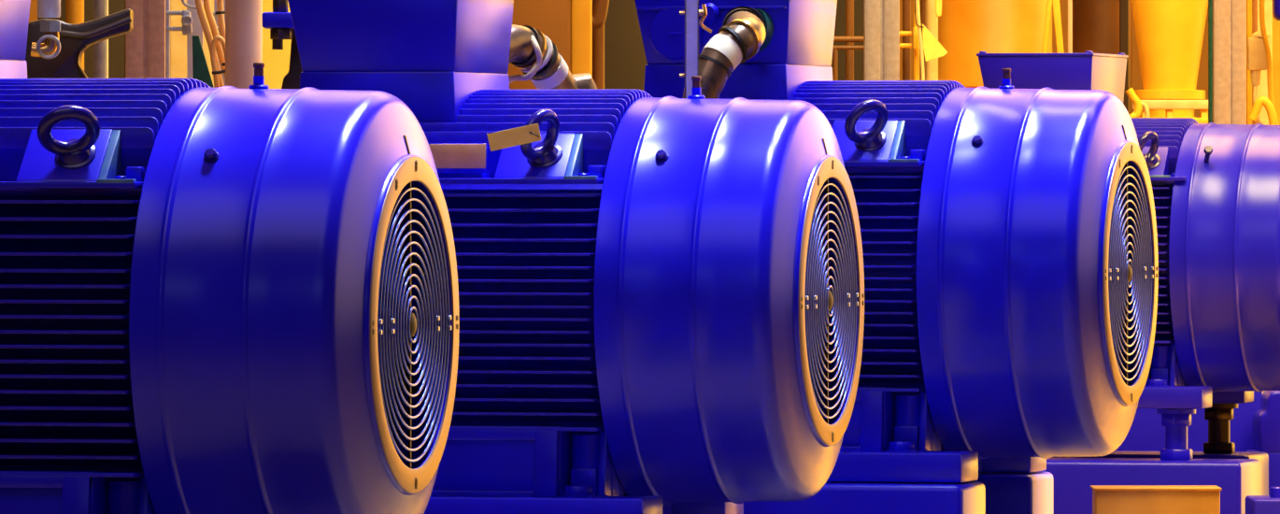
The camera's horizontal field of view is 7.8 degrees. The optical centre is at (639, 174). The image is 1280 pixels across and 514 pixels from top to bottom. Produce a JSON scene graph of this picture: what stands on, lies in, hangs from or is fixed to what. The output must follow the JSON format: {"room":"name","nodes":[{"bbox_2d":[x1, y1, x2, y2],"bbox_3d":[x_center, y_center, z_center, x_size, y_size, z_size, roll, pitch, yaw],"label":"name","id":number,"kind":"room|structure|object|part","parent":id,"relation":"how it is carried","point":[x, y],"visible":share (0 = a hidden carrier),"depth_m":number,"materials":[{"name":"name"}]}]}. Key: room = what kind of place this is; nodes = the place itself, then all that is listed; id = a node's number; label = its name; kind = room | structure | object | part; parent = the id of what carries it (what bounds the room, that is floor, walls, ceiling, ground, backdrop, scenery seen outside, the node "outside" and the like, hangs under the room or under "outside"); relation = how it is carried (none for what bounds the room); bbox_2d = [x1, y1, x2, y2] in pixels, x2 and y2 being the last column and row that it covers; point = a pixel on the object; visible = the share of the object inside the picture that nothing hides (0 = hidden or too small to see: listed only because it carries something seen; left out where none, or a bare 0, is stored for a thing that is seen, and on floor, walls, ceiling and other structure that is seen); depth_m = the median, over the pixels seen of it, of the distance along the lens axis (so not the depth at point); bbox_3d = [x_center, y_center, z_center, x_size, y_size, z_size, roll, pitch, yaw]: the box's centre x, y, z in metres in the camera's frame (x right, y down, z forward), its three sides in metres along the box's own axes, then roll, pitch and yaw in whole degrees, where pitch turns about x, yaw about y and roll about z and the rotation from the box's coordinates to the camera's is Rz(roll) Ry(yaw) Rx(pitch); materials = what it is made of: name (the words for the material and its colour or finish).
{"room":"industrial machine room","nodes":[
{"label":"industrial machine room","id":0,"kind":"room"},
{"bbox_2d":[262,0,291,88],"bbox_3d":[-0.917,-0.750,24.200,0.130,4.000,0.400,0,0,0],"label":"pillar","id":1,"kind":"structure","parent":0,"point":[277,62],"depth_m":24.00,"materials":[{"name":"metal"}]},
{"bbox_2d":[570,0,592,77],"bbox_3d":[-0.139,-0.750,22.150,0.048,4.000,0.300,0,0,0],"label":"pillar","id":2,"kind":"structure","parent":0,"point":[581,10],"depth_m":22.00,"materials":[{"name":"orange metal"}]},
{"bbox_2d":[28,0,1208,117],"bbox_3d":[1.000,-4.750,33.150,30.000,12.000,0.300,0,0,0],"label":"wall","id":3,"kind":"structure","parent":0,"point":[1202,76],"depth_m":33.00,"materials":[{"name":"paint"}]},
{"bbox_2d":[1251,0,1272,125],"bbox_3d":[1.711,-0.750,25.700,0.044,4.000,0.200,0,0,0],"label":"pillar","id":4,"kind":"structure","parent":0,"point":[1256,25],"depth_m":25.60,"materials":[{"name":"beige paint"}]},
{"bbox_3d":[1.000,1.350,16.000,30.000,0.200,36.000,0,0,0],"label":"floor","id":5,"kind":"structure","parent":0,"visible":0},
{"bbox_2d":[65,0,84,70],"bbox_3d":[-1.240,-0.750,20.500,0.041,4.000,0.041,0,0,0],"label":"vertical pipe","id":6,"kind":"object","parent":5,"relation":"on","point":[74,8],"visible":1,"depth_m":20.48,"materials":[{"name":"orange metal"}]},
{"bbox_2d":[25,8,133,78],"bbox_3d":[-0.985,0.480,16.275,0.198,1.540,0.230,0,0,0],"label":"handle","id":7,"kind":"object","parent":5,"relation":"on","point":[55,49],"visible":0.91,"depth_m":16.30,"materials":[{"name":"black metal"}]},
{"bbox_2d":[37,0,60,17],"bbox_3d":[-1.025,-0.472,16.200,0.041,0.400,0.041,0,0,0],"label":"pipe","id":8,"kind":"object","parent":7,"relation":"on","point":[46,8],"visible":1,"depth_m":16.18,"materials":[{"name":"metal"}]},
{"bbox_2d":[37,0,125,78],"bbox_3d":[-1.435,-0.750,24.200,0.226,4.000,0.400,0,0,0],"label":"tall cabinet","id":9,"kind":"object","parent":5,"relation":"on","point":[117,44],"visible":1,"depth_m":24.00,"materials":[{"name":"brown metal"}]},
{"bbox_2d":[93,0,108,78],"bbox_3d":[-1.096,-0.750,19.000,0.030,4.000,0.030,0,0,0],"label":"vertical pipe","id":10,"kind":"object","parent":5,"relation":"on","point":[100,7],"visible":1,"depth_m":18.99,"materials":[{"name":"metal"}]},
{"bbox_2d":[125,0,165,78],"bbox_3d":[-0.985,-1.000,18.624,0.080,4.500,0.051,0,0,0],"label":"column","id":11,"kind":"structure","parent":5,"relation":"on","point":[145,45],"depth_m":18.60,"materials":[{"name":"concrete"}]},
{"bbox_2d":[170,0,213,85],"bbox_3d":[-1.139,-0.750,24.050,0.142,4.000,0.100,0,0,0],"label":"wall panel","id":12,"kind":"object","parent":5,"relation":"on","point":[177,40],"visible":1,"depth_m":24.00,"materials":[{"name":"beige paint"}]},
{"bbox_2d":[165,0,225,85],"bbox_3d":[-0.852,0.382,17.922,0.117,1.736,0.079,0,0,0],"label":"bracket","id":13,"kind":"object","parent":5,"relation":"on","point":[191,22],"visible":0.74,"depth_m":17.92,"materials":[{"name":"metal"}]},
{"bbox_3d":[-0.891,-0.279,17.900,0.032,0.009,0.009,0,0,0],"label":"rod","id":14,"kind":"part","parent":13,"relation":"part of","materials":[{"name":"grey metal"}]},
{"bbox_3d":[-0.891,-0.310,17.900,0.032,0.009,0.009,0,0,0],"label":"rod","id":15,"kind":"part","parent":13,"relation":"part of","materials":[{"name":"grey metal"}]},
{"bbox_3d":[-0.867,-0.292,17.897,0.022,0.048,0.030,0,0,0],"label":"clamp plate","id":16,"kind":"part","parent":13,"relation":"part of","materials":[{"name":"grey metal"}]},
{"bbox_2d":[192,35,213,87],"bbox_3d":[-0.829,0.494,17.788,0.046,1.519,0.015,0,0,0],"label":"strip","id":17,"kind":"object","parent":5,"relation":"on","point":[200,69],"visible":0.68,"depth_m":17.78,"materials":[{"name":"green metal"}]},
{"bbox_2d":[194,0,225,86],"bbox_3d":[-0.809,0.406,17.735,0.088,1.689,0.044,0,0,0],"label":"cable","id":18,"kind":"object","parent":5,"relation":"on","point":[198,3],"visible":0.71,"depth_m":17.75,"materials":[{"name":"orange rubber"}]},
{"bbox_2d":[202,0,225,78],"bbox_3d":[-0.794,0.405,17.780,0.082,1.689,0.013,0,0,0],"label":"cable","id":19,"kind":"object","parent":5,"relation":"on","point":[206,3],"visible":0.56,"depth_m":17.77,"materials":[{"name":"orange plastic"}]},
{"bbox_2d":[210,35,225,87],"bbox_3d":[-0.786,0.493,17.730,0.060,1.514,0.010,0,0,0],"label":"cable","id":20,"kind":"object","parent":5,"relation":"on","point":[217,38],"visible":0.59,"depth_m":17.73,"materials":[{"name":"orange plastic"}]},
{"bbox_2d":[216,0,225,40],"bbox_3d":[-0.769,0.406,17.750,0.071,1.688,0.012,0,0,0],"label":"cable","id":21,"kind":"object","parent":5,"relation":"on","point":[220,3],"visible":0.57,"depth_m":17.75,"materials":[{"name":"orange plastic"}]},
{"bbox_2d":[225,0,262,88],"bbox_3d":[-0.746,-0.750,17.600,0.070,4.000,0.070,0,0,0],"label":"vertical pipe","id":22,"kind":"object","parent":5,"relation":"on","point":[243,18],"visible":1,"depth_m":17.57,"materials":[{"name":"metal"}]},
{"bbox_2d":[262,0,302,89],"bbox_3d":[-0.585,0.324,16.095,0.118,1.352,0.330,0,0,0],"label":"bracket","id":23,"kind":"object","parent":5,"relation":"on","point":[279,21],"visible":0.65,"depth_m":15.95,"materials":[{"name":"blue metal"}]},
{"bbox_3d":[-0.593,-0.264,15.990,0.102,0.027,0.120,0,0,0],"label":"flange plate","id":24,"kind":"part","parent":23,"relation":"part of","materials":[{"name":"blue metal"}]},
{"bbox_2d":[507,0,570,89],"bbox_3d":[-0.274,-0.750,25.050,0.178,4.000,0.100,0,0,0],"label":"wall panel","id":25,"kind":"object","parent":5,"relation":"on","point":[552,18],"visible":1,"depth_m":25.00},
{"bbox_2d":[508,24,597,89],"bbox_3d":[-0.165,0.378,15.190,0.118,1.242,0.271,0,0,35],"label":"cable conduit","id":26,"kind":"object","parent":5,"relation":"on","point":[532,51],"visible":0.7,"depth_m":15.14,"materials":[{"name":"silver metal"}]},
{"bbox_2d":[592,0,609,89],"bbox_3d":[-0.097,0.370,22.448,0.058,1.761,0.136,0,0,0],"label":"drain pipe","id":27,"kind":"object","parent":5,"relation":"on","point":[600,7],"visible":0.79,"depth_m":22.48,"materials":[{"name":"orange metal"}]},
{"bbox_2d":[604,0,647,90],"bbox_3d":[-0.043,-0.750,23.250,0.154,4.000,0.500,0,0,0],"label":"tall cabinet","id":28,"kind":"object","parent":5,"relation":"on","point":[625,60],"visible":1,"depth_m":23.00,"materials":[{"name":"metal"}]},
{"bbox_2d":[679,0,711,98],"bbox_3d":[0.091,-0.350,15.299,0.054,3.200,0.025,0,0,0],"label":"support strut","id":29,"kind":"object","parent":5,"relation":"on","point":[691,12],"visible":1,"depth_m":15.29,"materials":[{"name":"metal"}]},
{"bbox_2d":[682,5,773,99],"bbox_3d":[0.168,0.355,15.782,0.134,1.288,0.486,0,0,11],"label":"pipe","id":30,"kind":"object","parent":5,"relation":"on","point":[745,32],"visible":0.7,"depth_m":15.58,"materials":[{"name":"black metal"}]},
{"bbox_2d":[830,0,863,80],"bbox_3d":[0.550,-0.750,25.200,0.125,4.000,0.400,0,0,0],"label":"tall cabinet","id":31,"kind":"object","parent":5,"relation":"on","point":[840,18],"visible":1,"depth_m":25.00,"materials":[{"name":"brown metal"}]},
{"bbox_2d":[832,36,863,80],"bbox_3d":[0.534,0.445,24.300,0.113,1.610,0.016,0,0,0],"label":"guard rail","id":32,"kind":"object","parent":5,"relation":"on","point":[835,38],"visible":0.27,"depth_m":24.29,"materials":[{"name":"orange metal"}]},
{"bbox_2d":[845,0,853,80],"bbox_3d":[0.550,-0.750,24.500,0.022,4.000,0.022,0,0,0],"label":"vertical pipe","id":33,"kind":"object","parent":5,"relation":"on","point":[849,4],"visible":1,"depth_m":24.49,"materials":[{"name":"metal"}]},
{"bbox_2d":[743,481,985,513],"bbox_3d":[0.114,0.761,15.924,0.936,0.479,0.190,0,0,15],"label":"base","id":34,"kind":"object","parent":5,"relation":"on","point":[835,497],"visible":0.46,"depth_m":15.76,"materials":[{"name":"blue metal"}]},
{"bbox_2d":[634,0,1158,482],"bbox_3d":[0.329,0.099,16.146,1.065,0.839,0.670,0,0,15],"label":"motor","id":35,"kind":"object","parent":34,"relation":"on","point":[1009,235],"visible":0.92,"depth_m":15.85,"materials":[{"name":"blue metal"}]},
{"bbox_3d":[0.285,0.153,16.158,0.568,0.632,0.632,0,0,15],"label":"finned frame","id":36,"kind":"part","parent":35,"relation":"part of","materials":[{"name":"blue metal"}]},
{"bbox_2d":[1102,142,1158,404],"bbox_3d":[0.841,0.169,16.010,0.004,0.451,0.451,0,0,15],"label":"grille","id":37,"kind":"object","parent":35,"relation":"attached to","point":[1125,387],"depth_m":15.99,"materials":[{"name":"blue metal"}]},
{"bbox_2d":[863,0,899,80],"bbox_3d":[0.559,-1.000,21.624,0.082,4.500,0.051,0,0,0],"label":"column","id":38,"kind":"structure","parent":5,"relation":"on","point":[881,18],"depth_m":21.60,"materials":[{"name":"grey concrete"}]},
{"bbox_2d":[902,0,910,80],"bbox_3d":[0.702,-0.750,24.600,0.022,4.000,0.022,0,0,0],"label":"vertical pipe","id":39,"kind":"object","parent":5,"relation":"on","point":[906,4],"visible":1,"depth_m":24.59,"materials":[{"name":"metal"}]},
{"bbox_2d":[913,0,919,80],"bbox_3d":[0.725,-0.750,24.500,0.015,4.000,0.015,0,0,0],"label":"vertical pipe","id":40,"kind":"object","parent":5,"relation":"on","point":[916,50],"visible":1,"depth_m":24.49,"materials":[{"name":"metal"}]},
{"bbox_2d":[899,27,918,48],"bbox_3d":[0.704,-0.358,24.494,0.064,0.057,0.029,0,0,29],"label":"bar","id":41,"kind":"object","parent":40,"relation":"attached to","point":[915,29],"visible":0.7,"depth_m":24.49,"materials":[{"name":"yellow paint"}]},
{"bbox_3d":[0.693,-0.338,24.500,0.039,0.013,0.013,0,0,0],"label":"rod","id":42,"kind":"part","parent":41,"relation":"part of","materials":[{"name":"yellow paint"}]},
{"bbox_3d":[0.693,-0.370,24.500,0.039,0.013,0.013,0,0,0],"label":"rod","id":43,"kind":"part","parent":41,"relation":"part of","materials":[{"name":"yellow paint"}]},
{"bbox_3d":[0.722,-0.358,24.477,0.012,0.057,0.015,0,0,0],"label":"plate","id":44,"kind":"part","parent":41,"relation":"part of","materials":[{"name":"yellow paint"}]},
{"bbox_2d":[915,0,924,80],"bbox_3d":[0.733,0.347,24.440,0.034,1.805,0.010,0,0,0],"label":"cable","id":45,"kind":"object","parent":5,"relation":"on","point":[917,1],"visible":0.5,"depth_m":24.43,"materials":[{"name":"yellow rubber"}]},
{"bbox_2d":[914,0,947,61],"bbox_3d":[0.762,-0.377,24.445,0.086,0.162,0.033,0,0,0],"label":"tag","id":46,"kind":"object","parent":45,"relation":"hanging from","point":[932,49],"visible":1,"depth_m":24.44,"materials":[{"name":"yellow plastic"}]},
{"bbox_2d":[935,0,941,17],"bbox_3d":[0.781,-0.630,24.440,0.019,0.437,0.012,0,0,0],"label":"cable loop","id":47,"kind":"object","parent":45,"relation":"attached to","point":[938,3],"visible":1,"depth_m":24.43,"materials":[{"name":"yellow plastic"}]},
{"bbox_2d":[920,0,925,80],"bbox_3d":[0.754,-0.750,24.900,0.015,4.000,0.015,0,0,0],"label":"vertical pipe","id":48,"kind":"object","parent":5,"relation":"on","point":[922,2],"visible":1,"depth_m":24.89,"materials":[{"name":"yellow metal"}]},
{"bbox_2d":[925,0,938,80],"bbox_3d":[0.775,-0.750,24.800,0.032,4.000,0.032,0,0,0],"label":"vertical pipe","id":49,"kind":"object","parent":5,"relation":"on","point":[931,21],"visible":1,"depth_m":24.78,"materials":[{"name":"metal"}]},
{"bbox_2d":[938,0,1052,87],"bbox_3d":[0.985,-0.528,26.000,0.333,3.556,0.333,0,0,0],"label":"storage tank","id":50,"kind":"object","parent":5,"relation":"on","point":[966,28],"visible":0.09,"depth_m":25.86,"materials":[{"name":"metal"}]},
{"bbox_2d":[972,471,1053,513],"bbox_3d":[0.253,0.761,16.446,0.936,0.479,0.190,0,0,15],"label":"rail","id":51,"kind":"object","parent":5,"relation":"on","point":[1032,492],"visible":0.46,"depth_m":16.25,"materials":[{"name":"blue metal"}]},
{"bbox_2d":[1041,0,1064,53],"bbox_3d":[1.105,0.316,25.025,0.084,1.869,0.050,0,0,0],"label":"steel leg","id":52,"kind":"object","parent":5,"relation":"on","point":[1056,3],"visible":0.12,"depth_m":25.00,"materials":[{"name":"yellow paint"}]},
{"bbox_2d":[1066,0,1072,53],"bbox_3d":[1.161,-0.750,25.220,0.013,4.000,0.040,0,0,0],"label":"post","id":53,"kind":"object","parent":5,"relation":"on","point":[1069,2],"visible":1,"depth_m":25.20,"materials":[{"name":"metal"}]},
{"bbox_2d":[1072,0,1132,114],"bbox_3d":[1.341,-0.581,27.200,0.218,3.663,0.218,0,0,0],"label":"storage tank","id":54,"kind":"object","parent":5,"relation":"on","point":[1095,22],"visible":0.06,"depth_m":27.11,"materials":[{"name":"brown metal"}]},
{"bbox_2d":[1119,0,1128,112],"bbox_3d":[1.359,-0.750,26.225,0.024,4.000,0.050,0,0,0],"label":"post","id":55,"kind":"object","parent":5,"relation":"on","point":[1123,4],"visible":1,"depth_m":26.20,"materials":[{"name":"metal"}]},
{"bbox_2d":[1125,87,1142,117],"bbox_3d":[1.249,0.514,23.700,0.049,1.471,0.020,0,0,0],"label":"cable","id":56,"kind":"object","parent":5,"relation":"on","point":[1130,92],"visible":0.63,"depth_m":23.69,"materials":[{"name":"yellow paint"}]},
{"bbox_2d":[1133,101,1150,117],"bbox_3d":[1.272,0.532,23.750,0.048,1.436,0.012,0,0,0],"label":"cable","id":57,"kind":"object","parent":5,"relation":"on","point":[1144,105],"visible":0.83,"depth_m":23.75,"materials":[{"name":"beige paint"}]},
{"bbox_2d":[1038,457,1260,513],"bbox_3d":[0.904,0.834,21.985,1.085,0.331,0.270,0,0,14],"label":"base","id":58,"kind":"object","parent":5,"relation":"on","point":[1238,478],"visible":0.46,"depth_m":21.79,"materials":[{"name":"blue metal"}]},
{"bbox_2d":[1156,408,1195,460],"bbox_3d":[1.258,0.609,21.911,0.092,0.120,0.092,0,0,0],"label":"bolt","id":59,"kind":"object","parent":58,"relation":"on","point":[1175,421],"visible":1,"depth_m":21.89,"materials":[{"name":"blue metal"}]},
{"bbox_2d":[976,50,1279,408],"bbox_3d":[1.097,0.127,22.230,1.065,0.839,0.670,0,0,14],"label":"motor","id":60,"kind":"object","parent":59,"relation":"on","point":[1216,188],"visible":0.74,"depth_m":21.91,"materials":[{"name":"blue metal"}]},
{"bbox_3d":[0.984,-0.284,22.259,0.282,0.007,0.429,0,0,14],"label":"box lid","id":61,"kind":"part","parent":60,"relation":"part of","materials":[{"name":"blue metal"}]},
{"bbox_3d":[1.053,0.181,22.241,0.568,0.632,0.632,0,0,14],"label":"finned frame","id":62,"kind":"part","parent":60,"relation":"part of","materials":[{"name":"blue metal"}]},
{"bbox_2d":[1051,450,1268,495],"bbox_3d":[1.002,0.834,22.548,1.000,0.331,0.270,0,0,14],"label":"rail","id":63,"kind":"object","parent":5,"relation":"on","point":[1262,457],"visible":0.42,"depth_m":22.40,"materials":[{"name":"blue metal"}]},
{"bbox_2d":[1203,402,1237,454],"bbox_3d":[1.390,0.609,22.434,0.092,0.120,0.092,0,0,0],"label":"bolt","id":64,"kind":"object","parent":63,"relation":"on","point":[1219,416],"visible":0.92,"depth_m":22.41,"materials":[{"name":"black metal"}]},
{"bbox_2d":[1130,0,1208,117],"bbox_3d":[1.446,-0.506,25.500,0.255,3.512,0.255,0,0,45],"label":"storage tank","id":65,"kind":"object","parent":5,"relation":"on","point":[1169,33],"visible":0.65,"depth_m":25.43,"materials":[{"name":"yellow metal"}]},
{"bbox_2d":[1131,99,1208,123],"bbox_3d":[1.400,0.527,24.600,0.207,1.447,0.080,0,0,0],"label":"stand","id":66,"kind":"object","parent":5,"relation":"on","point":[1169,106],"visible":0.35,"depth_m":24.56,"materials":[{"name":"beige paint"}]},
{"bbox_2d":[1115,391,1263,451],"bbox_3d":[1.255,0.891,23.300,0.585,0.719,0.200,0,0,0],"label":"beam","id":67,"kind":"structure","parent":5,"relation":"on","point":[1146,433],"depth_m":23.20,"materials":[{"name":"blue metal"}]},
{"bbox_2d":[1208,0,1212,123],"bbox_3d":[1.455,-0.750,23.820,0.012,4.000,0.040,0,0,0],"label":"post","id":68,"kind":"object","parent":5,"relation":"on","point":[1210,2],"visible":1,"depth_m":23.80,"materials":[{"name":"metal"}]},
{"bbox_2d":[1212,0,1246,124],"bbox_3d":[1.490,-1.000,23.624,0.083,4.500,0.051,0,0,0],"label":"column","id":69,"kind":"structure","parent":5,"relation":"on","point":[1229,16],"depth_m":23.60,"materials":[{"name":"beige metal"}]},
{"bbox_2d":[1252,85,1265,392],"bbox_3d":[1.605,0.506,24.209,0.034,1.488,0.035,0,0,0],"label":"cable","id":70,"kind":"object","parent":5,"relation":"on","point":[1259,120],"visible":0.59,"depth_m":24.20,"materials":[{"name":"beige paint"}]},
{"bbox_2d":[1247,30,1271,85],"bbox_3d":[1.607,-0.303,24.225,0.064,0.142,0.056,0,0,0],"label":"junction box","id":71,"kind":"object","parent":70,"relation":"attached to","point":[1257,62],"visible":1,"depth_m":24.20,"materials":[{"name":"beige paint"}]},
{"bbox_2d":[1245,390,1279,495],"bbox_3d":[1.591,0.889,23.025,0.183,0.723,0.250,0,0,0],"label":"housing","id":72,"kind":"object","parent":5,"relation":"on","point":[1265,420],"visible":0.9,"depth_m":22.90,"materials":[{"name":"blue metal"}]},
{"bbox_2d":[1245,486,1279,513],"bbox_3d":[1.625,0.977,21.100,0.500,0.545,0.300,0,0,0],"label":"skid outrigger","id":73,"kind":"object","parent":5,"relation":"on","point":[1270,504],"visible":1,"depth_m":20.96,"materials":[{"name":"blue metal"}]},
{"bbox_2d":[1246,0,1279,125],"bbox_3d":[1.903,-0.750,27.550,0.236,4.000,0.100,0,0,0],"label":"wall panel","id":74,"kind":"object","parent":5,"relation":"on","point":[1275,23],"visible":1,"depth_m":27.50,"materials":[{"name":"yellow paint"}]},
{"bbox_2d":[1248,96,1278,125],"bbox_3d":[1.610,0.524,24.100,0.084,1.452,0.022,0,0,0],"label":"cable","id":75,"kind":"object","parent":5,"relation":"on","point":[1261,101],"visible":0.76,"depth_m":24.09,"materials":[{"name":"yellow paint"}]},
{"bbox_2d":[1259,0,1274,107],"bbox_3d":[1.627,0.326,24.200,0.046,1.848,0.014,0,0,0],"label":"cable","id":76,"kind":"object","parent":5,"relation":"on","point":[1261,2],"visible":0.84,"depth_m":24.19,"materials":[{"name":"yellow paint"}]},
{"bbox_2d":[1272,0,1279,20],"bbox_3d":[1.673,0.329,24.050,0.086,1.843,0.100,0,0,0],"label":"small blue actuator","id":77,"kind":"object","parent":5,"relation":"on","point":[1275,3],"visible":1,"depth_m":24.01,"materials":[{"name":"metal"}]},
{"bbox_3d":[1.137,1.159,20.600,0.200,0.181,0.140,0,0,0],"label":"pedestal","id":78,"kind":"object","parent":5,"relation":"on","visible":0},
{"bbox_2d":[1090,484,1222,513],"bbox_3d":[1.137,0.878,20.600,0.280,0.381,0.188,0,0,0],"label":"panel","id":79,"kind":"object","parent":78,"relation":"on","point":[1106,499],"visible":1,"depth_m":20.51,"materials":[{"name":"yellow metal"}]},
{"bbox_3d":[-1.028,0.777,12.432,0.936,0.446,0.190,0,0,14],"label":"rail","id":80,"kind":"object","parent":5,"relation":"on","visible":0},
{"bbox_2d":[0,0,459,513],"bbox_3d":[-0.816,0.132,12.658,1.065,0.839,0.670,0,0,14],"label":"motor","id":81,"kind":"object","parent":80,"relation":"on","point":[224,299],"visible":1,"depth_m":12.36,"materials":[{"name":"blue metal"}]},
{"bbox_3d":[-0.860,0.185,12.668,0.568,0.632,0.632,0,0,14],"label":"finned frame","id":82,"kind":"part","parent":81,"relation":"part of","materials":[{"name":"blue metal"}]},
{"bbox_2d":[369,156,459,492],"bbox_3d":[-0.302,0.201,12.530,0.004,0.451,0.451,0,0,14],"label":"grille","id":83,"kind":"object","parent":81,"relation":"attached to","point":[437,323],"depth_m":12.51,"materials":[{"name":"gold metal"}]},
{"bbox_3d":[-0.295,0.775,15.038,0.936,0.450,0.190,0,0,14],"label":"rail","id":84,"kind":"object","parent":5,"relation":"on","visible":0},
{"bbox_2d":[287,0,864,513],"bbox_3d":[-0.214,0.128,14.739,1.065,0.839,0.670,0,0,14],"label":"motor","id":85,"kind":"object","parent":84,"relation":"on","point":[661,299],"visible":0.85,"depth_m":14.47,"materials":[{"name":"blue metal"}]},
{"bbox_2d":[486,123,541,151],"bbox_3d":[-0.191,-0.057,14.180,0.083,0.043,0.041,0,0,0],"label":"tag","id":86,"kind":"object","parent":85,"relation":"attached to","point":[527,134],"visible":1,"depth_m":14.17,"materials":[{"name":"beige paper"}]},
{"bbox_3d":[-0.258,0.181,14.750,0.568,0.632,0.632,0,0,14],"label":"finned frame","id":87,"kind":"part","parent":85,"relation":"part of","materials":[{"name":"blue metal"}]},
{"bbox_2d":[797,156,864,444],"bbox_3d":[0.300,0.197,14.610,0.004,0.451,0.451,0,0,14],"label":"grille","id":88,"kind":"object","parent":85,"relation":"attached to","point":[846,300],"depth_m":14.59,"materials":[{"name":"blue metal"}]}
]}

